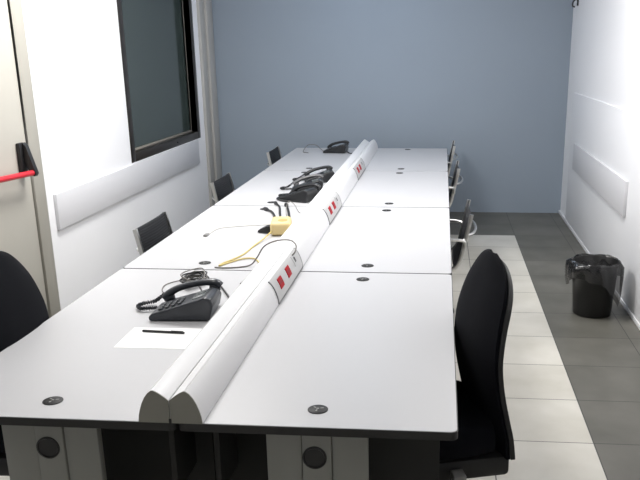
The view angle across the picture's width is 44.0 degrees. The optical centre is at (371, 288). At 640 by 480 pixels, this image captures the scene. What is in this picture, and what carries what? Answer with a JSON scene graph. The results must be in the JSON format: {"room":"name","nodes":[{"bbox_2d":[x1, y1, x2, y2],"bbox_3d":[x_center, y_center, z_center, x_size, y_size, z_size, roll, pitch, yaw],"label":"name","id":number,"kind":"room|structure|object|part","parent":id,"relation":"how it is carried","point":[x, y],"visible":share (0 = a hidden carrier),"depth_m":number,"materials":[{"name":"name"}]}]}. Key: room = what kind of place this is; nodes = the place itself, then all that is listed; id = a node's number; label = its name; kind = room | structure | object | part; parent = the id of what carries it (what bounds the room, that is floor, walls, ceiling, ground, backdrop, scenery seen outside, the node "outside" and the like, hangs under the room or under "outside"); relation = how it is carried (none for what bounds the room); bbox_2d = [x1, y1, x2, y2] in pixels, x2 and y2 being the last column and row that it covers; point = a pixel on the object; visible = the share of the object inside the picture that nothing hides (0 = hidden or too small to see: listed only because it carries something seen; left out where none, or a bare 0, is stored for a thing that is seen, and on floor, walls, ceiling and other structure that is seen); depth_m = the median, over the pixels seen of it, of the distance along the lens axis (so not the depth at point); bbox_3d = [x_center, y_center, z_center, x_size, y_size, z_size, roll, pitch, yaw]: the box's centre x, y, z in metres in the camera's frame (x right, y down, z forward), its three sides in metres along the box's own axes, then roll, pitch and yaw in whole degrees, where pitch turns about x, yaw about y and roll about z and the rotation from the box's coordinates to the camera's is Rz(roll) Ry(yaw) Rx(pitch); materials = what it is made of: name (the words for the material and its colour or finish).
{"room":"open-plan office","nodes":[
{"label":"open-plan office","id":0,"kind":"room"},
{"bbox_2d":[21,0,209,309],"bbox_3d":[-2.223,-0.915,3.836,0.150,3.050,9.900,1,17,5],"label":"wall","id":1,"kind":"structure","parent":0,"point":[74,46],"depth_m":5.59,"materials":[{"name":"white paint"}]},
{"bbox_2d":[0,0,60,317],"bbox_3d":[-2.061,-0.631,4.219,0.118,2.280,1.292,1,17,5],"label":"door","id":2,"kind":"structure","parent":1,"relation":"in","point":[25,231],"depth_m":4.61,"materials":[{"name":"paint"}]},
{"bbox_2d":[53,140,199,229],"bbox_3d":[-1.900,-0.942,6.590,0.022,0.234,3.100,1,17,5],"label":"trim","id":3,"kind":"structure","parent":1,"relation":"attached to","point":[76,203],"depth_m":6.08,"materials":[{"name":"white plastic"}]},
{"bbox_2d":[116,0,200,162],"bbox_3d":[-1.904,-1.994,7.054,0.134,1.488,1.885,1,17,5],"label":"window","id":4,"kind":"structure","parent":1,"relation":"in","point":[157,36],"depth_m":7.11,"materials":[{"name":"clear glass"}]},
{"bbox_2d":[196,0,221,206],"bbox_3d":[-1.712,-2.286,8.319,0.050,3.050,0.390,1,17,5],"label":"trim","id":5,"kind":"structure","parent":1,"relation":"attached to","point":[204,7],"depth_m":8.34,"materials":[{"name":"silver metal"}]},
{"bbox_2d":[0,212,639,479],"bbox_3d":[-0.247,0.653,4.135,4.196,0.150,10.300,1,17,5],"label":"floor","id":6,"kind":"structure","parent":0,"point":[572,381],"depth_m":4.53,"materials":[{"name":"ceramic"}]},
{"bbox_2d":[0,251,48,475],"bbox_3d":[-1.123,0.377,3.006,0.632,1.047,0.597,1,17,5],"label":"office chair","id":7,"kind":"object","parent":6,"relation":"on","point":[23,309],"visible":0.31,"depth_m":2.92,"materials":[{"name":"black fabric"}]},
{"bbox_3d":[-1.099,0.488,3.028,0.480,0.158,0.510,1,17,5],"label":"seat","id":8,"kind":"part","parent":7,"relation":"part of","materials":[{"name":"black fabric"}]},
{"bbox_3d":[-1.342,0.215,2.967,0.122,0.712,0.496,1,17,5],"label":"backrest","id":9,"kind":"part","parent":7,"relation":"part of","materials":[{"name":"black fabric"}]},
{"bbox_2d":[0,269,250,479],"bbox_3d":[-0.881,0.493,3.147,0.798,0.740,1.593,1,17,5],"label":"desk","id":10,"kind":"object","parent":6,"relation":"on","point":[71,400],"visible":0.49,"depth_m":2.63,"materials":[{"name":"white laminate"}]},
{"bbox_3d":[-0.964,0.698,2.496,0.300,0.688,0.081,1,17,5],"label":"leg","id":11,"kind":"part","parent":10,"relation":"part of","materials":[{"name":"grey metal"}]},
{"bbox_2d":[113,327,201,348],"bbox_3d":[-0.764,0.183,2.907,0.297,0.001,0.210,1,17,4],"label":"paper sheet","id":12,"kind":"object","parent":10,"relation":"on","point":[135,338],"visible":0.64,"depth_m":2.89,"materials":[{"name":"white paper"}]},
{"bbox_2d":[142,330,184,333],"bbox_3d":[-0.777,0.162,2.956,0.165,0.011,0.009,2,17,9],"label":"pen","id":13,"kind":"object","parent":12,"relation":"on","point":[156,331],"visible":1,"depth_m":2.95,"materials":[{"name":"black plastic"}]},
{"bbox_3d":[-0.836,0.587,2.686,0.624,0.508,0.015,1,17,5],"label":"cross panel","id":14,"kind":"part","parent":10,"relation":"part of","materials":[{"name":"grey metal"}]},
{"bbox_2d":[136,278,222,320],"bbox_3d":[-0.784,0.040,3.166,0.358,0.120,0.218,0,17,2],"label":"telephone","id":15,"kind":"object","parent":10,"relation":"on","point":[201,305],"visible":1,"depth_m":3.10,"materials":[{"name":"plastic"}]},
{"bbox_3d":[-0.903,0.052,3.232,0.118,0.058,0.107,0,17,2],"label":"coiled cord","id":16,"kind":"part","parent":15,"relation":"part of","materials":[{"name":"plastic"}]},
{"bbox_3d":[-0.554,0.333,3.068,0.018,0.248,1.313,1,17,5],"label":"modesty panel","id":17,"kind":"part","parent":10,"relation":"part of","materials":[{"name":"grey metal"}]},
{"bbox_2d":[180,268,207,281],"bbox_3d":[-0.778,-0.017,3.475,0.125,0.046,0.450,-4,17,-12],"label":"power cable","id":18,"kind":"object","parent":10,"relation":"on","point":[197,276],"visible":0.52,"depth_m":3.62,"materials":[{"name":"black plastic"}]},
{"bbox_2d":[179,271,209,290],"bbox_3d":[-0.778,-0.013,3.478,0.134,0.038,0.450,-4,17,-11],"label":"power cable","id":19,"kind":"object","parent":10,"relation":"on","point":[194,272],"visible":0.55,"depth_m":3.61,"materials":[{"name":"black plastic"}]},
{"bbox_2d":[139,139,377,423],"bbox_3d":[-0.293,-0.585,5.245,0.190,0.100,6.332,1,17,5],"label":"duct","id":20,"kind":"object","parent":10,"relation":"on","point":[189,389],"visible":1,"depth_m":2.88,"materials":[{"name":"white plastic"}]},
{"bbox_2d":[277,275,284,288],"bbox_3d":[-0.385,-0.025,3.368,0.021,0.043,0.068,1,17,5],"label":"power socket","id":21,"kind":"object","parent":20,"relation":"attached to","point":[280,281],"depth_m":3.36,"materials":[{"name":"red plastic"}]},
{"bbox_3d":[-0.376,-0.066,3.533,0.042,0.090,0.570,1,17,5],"label":"socket plate","id":22,"kind":"part","parent":20,"relation":"part of","materials":[{"name":"white plastic"}]},
{"bbox_2d":[285,265,291,277],"bbox_3d":[-0.370,-0.075,3.530,0.021,0.043,0.068,1,17,5],"label":"power socket","id":23,"kind":"object","parent":20,"relation":"attached to","point":[288,272],"depth_m":3.53,"materials":[{"name":"red plastic"}]},
{"bbox_2d":[290,255,297,266],"bbox_3d":[-0.359,-0.132,3.695,0.025,0.045,0.070,1,17,5],"label":"socket","id":24,"kind":"object","parent":20,"relation":"attached to","point":[294,259],"depth_m":3.68,"materials":[{"name":"white plastic"}]},
{"bbox_3d":[-0.242,-0.513,4.995,0.042,0.090,0.580,1,17,5],"label":"socket plate","id":25,"kind":"part","parent":20,"relation":"part of","materials":[{"name":"white plastic"}]},
{"bbox_3d":[-0.097,-0.999,6.587,0.042,0.090,0.600,1,17,5],"label":"socket plate","id":26,"kind":"part","parent":20,"relation":"part of","materials":[{"name":"white plastic"}]},
{"bbox_2d":[132,211,172,254],"bbox_3d":[-1.035,-0.022,4.756,0.623,0.788,0.608,1,17,5],"label":"mesh chair","id":27,"kind":"object","parent":6,"relation":"on","point":[156,230],"visible":0.08,"depth_m":4.62,"materials":[{"name":"fabric"}]},
{"bbox_3d":[-1.042,-0.142,4.464,0.588,0.386,0.020,1,17,5],"label":"rail","id":28,"kind":"part","parent":27,"relation":"part of","materials":[{"name":"metal"}]},
{"bbox_3d":[-1.000,-0.285,4.931,0.588,0.386,0.020,1,17,5],"label":"rail","id":29,"kind":"part","parent":27,"relation":"part of","materials":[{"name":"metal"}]},
{"bbox_2d":[123,205,306,270],"bbox_3d":[-0.742,0.027,4.671,0.797,0.740,1.593,1,17,5],"label":"desk","id":30,"kind":"object","parent":6,"relation":"on","point":[186,248],"visible":0.54,"depth_m":4.35,"materials":[{"name":"white laminate"}]},
{"bbox_2d":[203,224,269,236],"bbox_3d":[-0.810,-0.352,4.647,0.466,0.010,0.131,-15,22,-40],"label":"cable","id":31,"kind":"object","parent":30,"relation":"on","point":[205,234],"visible":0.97,"depth_m":4.69,"materials":[{"name":"grey plastic"}]},
{"bbox_2d":[218,231,271,265],"bbox_3d":[-0.620,-0.216,4.156,0.195,0.035,0.670,1,17,5],"label":"cable","id":32,"kind":"object","parent":30,"relation":"on","point":[249,249],"visible":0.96,"depth_m":3.98,"materials":[{"name":"yellow plastic"}]},
{"bbox_2d":[214,239,296,268],"bbox_3d":[-0.541,-0.164,3.798,0.420,0.141,0.115,5,18,16],"label":"cable","id":33,"kind":"object","parent":30,"relation":"on","point":[279,239],"visible":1,"depth_m":3.81,"materials":[{"name":"grey plastic"}]},
{"bbox_2d":[258,225,269,232],"bbox_3d":[-0.610,-0.344,4.552,0.086,0.040,0.090,-1,17,-3],"label":"plug","id":34,"kind":"object","parent":30,"relation":"on","point":[266,229],"visible":0.8,"depth_m":4.52,"materials":[{"name":"black plastic"}]},
{"bbox_2d":[263,207,275,216],"bbox_3d":[-0.607,-0.445,4.933,0.047,0.029,0.567,-5,18,-16],"label":"lead","id":35,"kind":"object","parent":30,"relation":"on","point":[264,208],"visible":0.62,"depth_m":5.11,"materials":[{"name":"black plastic"}]},
{"bbox_2d":[270,216,291,235],"bbox_3d":[-0.517,-0.359,4.543,0.116,0.080,0.200,-1,17,-3],"label":"cable box","id":36,"kind":"object","parent":30,"relation":"on","point":[279,225],"visible":0.86,"depth_m":4.45,"materials":[{"name":"beige plastic"}]},
{"bbox_2d":[284,203,290,216],"bbox_3d":[-0.543,-0.502,5.117,0.030,0.029,0.446,-3,17,-7],"label":"lead","id":37,"kind":"object","parent":30,"relation":"on","point":[285,204],"visible":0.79,"depth_m":5.12,"materials":[{"name":"black plastic"}]},
{"bbox_2d":[210,173,234,203],"bbox_3d":[-0.909,-0.485,6.272,0.623,0.788,0.608,1,17,5],"label":"mesh chair","id":38,"kind":"object","parent":6,"relation":"on","point":[222,187],"visible":0.16,"depth_m":6.13,"materials":[{"name":"fabric"}]},
{"bbox_3d":[-0.917,-0.605,5.980,0.588,0.386,0.020,1,17,5],"label":"rail","id":39,"kind":"part","parent":38,"relation":"part of","materials":[{"name":"metal"}]},
{"bbox_2d":[266,146,281,165],"bbox_3d":[-0.713,-1.009,7.983,0.623,0.788,0.608,1,17,5],"label":"mesh chair","id":40,"kind":"object","parent":6,"relation":"on","point":[274,155],"visible":0.16,"depth_m":7.83,"materials":[{"name":"fabric"}]},
{"bbox_3d":[-0.720,-1.129,7.691,0.588,0.386,0.020,1,17,5],"label":"rail","id":41,"kind":"part","parent":40,"relation":"part of","materials":[{"name":"metal"}]},
{"bbox_3d":[-0.928,-1.225,7.937,0.112,0.344,0.474,1,17,5],"label":"backrest","id":42,"kind":"part","parent":40,"relation":"part of","materials":[{"name":"black fabric"}]},
{"bbox_2d":[214,170,336,205],"bbox_3d":[-0.603,-0.439,6.195,0.797,0.740,1.593,1,17,5],"label":"desk","id":43,"kind":"object","parent":6,"relation":"on","point":[263,189],"visible":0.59,"depth_m":5.90,"materials":[{"name":"white laminate"}]},
{"bbox_2d":[274,201,280,215],"bbox_3d":[-0.577,-0.476,5.034,0.035,0.025,0.762,-4,17,-10],"label":"lead","id":44,"kind":"object","parent":43,"relation":"on","point":[275,202],"visible":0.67,"depth_m":5.24,"materials":[{"name":"black plastic"}]},
{"bbox_2d":[276,196,289,202],"bbox_3d":[-0.613,-0.622,5.516,0.098,0.018,0.197,-1,17,-3],"label":"lead","id":45,"kind":"object","parent":43,"relation":"on","point":[277,198],"visible":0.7,"depth_m":5.46,"materials":[{"name":"black plastic"}]},
{"bbox_2d":[278,183,320,202],"bbox_3d":[-0.531,-0.678,5.531,0.332,0.111,0.202,8,19,26],"label":"telephone","id":46,"kind":"object","parent":43,"relation":"on","point":[306,195],"visible":0.99,"depth_m":5.45,"materials":[{"name":"plastic"}]},
{"bbox_2d":[280,174,323,191],"bbox_3d":[-0.516,-0.782,5.872,0.332,0.111,0.202,-1,17,-3],"label":"telephone","id":47,"kind":"object","parent":43,"relation":"on","point":[319,180],"visible":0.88,"depth_m":5.91,"materials":[{"name":"plastic"}]},
{"bbox_3d":[-0.630,-0.768,5.923,0.109,0.054,0.099,-1,17,-3],"label":"coiled cord","id":48,"kind":"part","parent":47,"relation":"part of","materials":[{"name":"plastic"}]},
{"bbox_2d":[292,165,333,182],"bbox_3d":[-0.459,-0.905,6.275,0.332,0.111,0.202,-3,17,-9],"label":"telephone","id":49,"kind":"object","parent":43,"relation":"on","point":[328,173],"visible":0.54,"depth_m":6.27,"materials":[{"name":"plastic"}]},
{"bbox_2d":[265,148,355,170],"bbox_3d":[-0.464,-0.904,7.720,0.797,0.740,1.593,1,17,5],"label":"desk","id":50,"kind":"object","parent":6,"relation":"on","point":[296,159],"visible":0.34,"depth_m":7.46,"materials":[{"name":"white laminate"}]},
{"bbox_2d":[323,140,349,152],"bbox_3d":[-0.350,-1.434,8.004,0.240,0.111,0.200,3,17,11],"label":"telephone","id":51,"kind":"object","parent":50,"relation":"on","point":[342,148],"visible":1,"depth_m":7.93,"materials":[{"name":"plastic"}]},
{"bbox_2d":[179,272,457,479],"bbox_3d":[-0.085,0.508,3.078,0.798,0.740,1.593,1,17,5],"label":"desk","id":52,"kind":"object","parent":6,"relation":"on","point":[351,376],"visible":0.95,"depth_m":2.58,"materials":[{"name":"white laminate"}]},
{"bbox_3d":[-0.415,0.336,3.056,0.018,0.248,1.313,1,17,5],"label":"modesty panel","id":53,"kind":"part","parent":52,"relation":"part of","materials":[{"name":"grey metal"}]},
{"bbox_3d":[-0.150,0.601,2.627,0.749,0.508,0.015,1,17,5],"label":"cross panel","id":54,"kind":"part","parent":52,"relation":"part of","materials":[{"name":"grey metal"}]},
{"bbox_2d":[301,207,451,274],"bbox_3d":[0.055,0.043,4.603,0.797,0.740,1.593,1,17,5],"label":"desk","id":55,"kind":"object","parent":6,"relation":"on","point":[403,240],"visible":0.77,"depth_m":4.29,"materials":[{"name":"white laminate"}]},
{"bbox_2d":[342,171,448,207],"bbox_3d":[0.194,-0.423,6.127,0.797,0.740,1.593,1,17,5],"label":"desk","id":56,"kind":"object","parent":6,"relation":"on","point":[415,189],"visible":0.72,"depth_m":5.87,"materials":[{"name":"white laminate"}]},
{"bbox_2d":[365,148,447,171],"bbox_3d":[0.333,-0.889,7.651,0.797,0.740,1.593,1,17,5],"label":"desk","id":57,"kind":"object","parent":6,"relation":"on","point":[384,159],"visible":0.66,"depth_m":7.42,"materials":[{"name":"white laminate"}]},
{"bbox_2d":[447,140,457,175],"bbox_3d":[0.586,-1.100,8.214,0.623,0.811,0.608,1,17,5],"label":"mesh chair","id":58,"kind":"object","parent":6,"relation":"on","point":[452,150],"visible":0.21,"depth_m":7.91,"materials":[{"name":"fabric"}]},
{"bbox_3d":[0.799,-1.314,8.130,0.112,0.355,0.474,1,17,5],"label":"backrest","id":59,"kind":"part","parent":58,"relation":"part of","materials":[{"name":"black fabric"}]},
{"bbox_3d":[0.548,-1.226,7.921,0.588,0.397,0.020,1,17,5],"label":"rail","id":60,"kind":"part","parent":58,"relation":"part of","materials":[{"name":"metal"}]},
{"bbox_2d":[448,160,462,207],"bbox_3d":[0.487,-0.693,6.921,0.623,0.788,0.608,1,17,5],"label":"mesh chair","id":61,"kind":"object","parent":6,"relation":"on","point":[456,175],"visible":0.21,"depth_m":6.63,"materials":[{"name":"fabric"}]},
{"bbox_3d":[0.700,-0.900,6.838,0.112,0.344,0.474,1,17,5],"label":"backrest","id":62,"kind":"part","parent":61,"relation":"part of","materials":[{"name":"black fabric"}]},
{"bbox_3d":[0.450,-0.813,6.629,0.588,0.386,0.020,1,17,5],"label":"rail","id":63,"kind":"part","parent":61,"relation":"part of","materials":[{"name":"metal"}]},
{"bbox_2d":[450,199,476,310],"bbox_3d":[0.363,-0.144,5.126,0.623,0.788,0.608,1,17,5],"label":"mesh chair","id":64,"kind":"object","parent":6,"relation":"on","point":[458,250],"visible":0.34,"depth_m":4.90,"materials":[{"name":"fabric"}]},
{"bbox_3d":[0.432,-0.362,5.335,0.390,0.208,0.058,1,17,5],"label":"armrest","id":65,"kind":"part","parent":64,"relation":"part of","materials":[{"name":"metal"}]},
{"bbox_3d":[0.385,-0.206,4.824,0.390,0.208,0.058,1,17,5],"label":"armrest","id":66,"kind":"part","parent":64,"relation":"part of","materials":[{"name":"metal"}]},
{"bbox_3d":[0.369,-0.407,5.301,0.588,0.386,0.020,1,17,5],"label":"rail","id":67,"kind":"part","parent":64,"relation":"part of","materials":[{"name":"metal"}]},
{"bbox_3d":[0.576,-0.352,5.043,0.112,0.344,0.474,1,17,5],"label":"backrest","id":68,"kind":"part","parent":64,"relation":"part of","materials":[{"name":"black fabric"}]},
{"bbox_3d":[0.326,-0.265,4.835,0.588,0.386,0.020,1,17,5],"label":"rail","id":69,"kind":"part","parent":64,"relation":"part of","materials":[{"name":"metal"}]},
{"bbox_2d":[439,249,514,479],"bbox_3d":[0.196,0.387,2.944,0.632,1.047,0.597,-4,17,-10],"label":"office chair","id":70,"kind":"object","parent":6,"relation":"on","point":[484,445],"visible":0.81,"depth_m":2.80,"materials":[{"name":"black fabric"}]},
{"bbox_3d":[0.171,0.494,2.981,0.480,0.158,0.510,-4,17,-10],"label":"seat","id":71,"kind":"part","parent":70,"relation":"part of","materials":[{"name":"black fabric"}]},
{"bbox_3d":[0.407,0.211,2.943,0.122,0.712,0.496,-4,17,-10],"label":"backrest","id":72,"kind":"part","parent":70,"relation":"part of","materials":[{"name":"black fabric"}]},
{"bbox_2d":[565,253,623,317],"bbox_3d":[1.511,-0.014,5.362,0.387,0.382,0.370,1,17,5],"label":"waste bin","id":73,"kind":"object","parent":6,"relation":"on","point":[597,279],"visible":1,"depth_m":5.26,"materials":[{"name":"plastic"}]},
{"bbox_2d":[211,0,573,212],"bbox_3d":[0.180,-2.341,8.455,4.196,3.050,0.150,1,17,5],"label":"wall","id":74,"kind":"structure","parent":0,"point":[490,78],"depth_m":8.42,"materials":[{"name":"blue paint"}]},
{"bbox_2d":[560,0,639,215],"bbox_3d":[1.708,-0.840,3.500,0.150,3.050,9.900,1,17,5],"label":"wall","id":75,"kind":"structure","parent":0,"point":[604,67],"depth_m":6.47,"materials":[{"name":"white paint"}]},
{"bbox_2d":[558,210,639,329],"bbox_3d":[1.633,0.601,3.947,0.020,0.034,9.900,1,17,5],"label":"baseboard","id":76,"kind":"structure","parent":75,"relation":"attached to","point":[622,302],"depth_m":6.94,"materials":[{"name":"paint"}]},
{"bbox_2d":[572,143,628,216],"bbox_3d":[1.873,-0.950,6.589,0.022,0.249,2.280,1,17,5],"label":"trim","id":77,"kind":"structure","parent":75,"relation":"attached to","point":[612,187],"depth_m":6.26,"materials":[{"name":"white plastic"}]},
{"bbox_2d":[565,92,639,322],"bbox_3d":[1.611,0.041,3.536,0.015,1.278,9.440,1,17,5],"label":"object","id":78,"kind":"structure","parent":75,"relation":"attached to","point":[610,133],"depth_m":6.07,"materials":[{"name":"white paint"}]}
]}

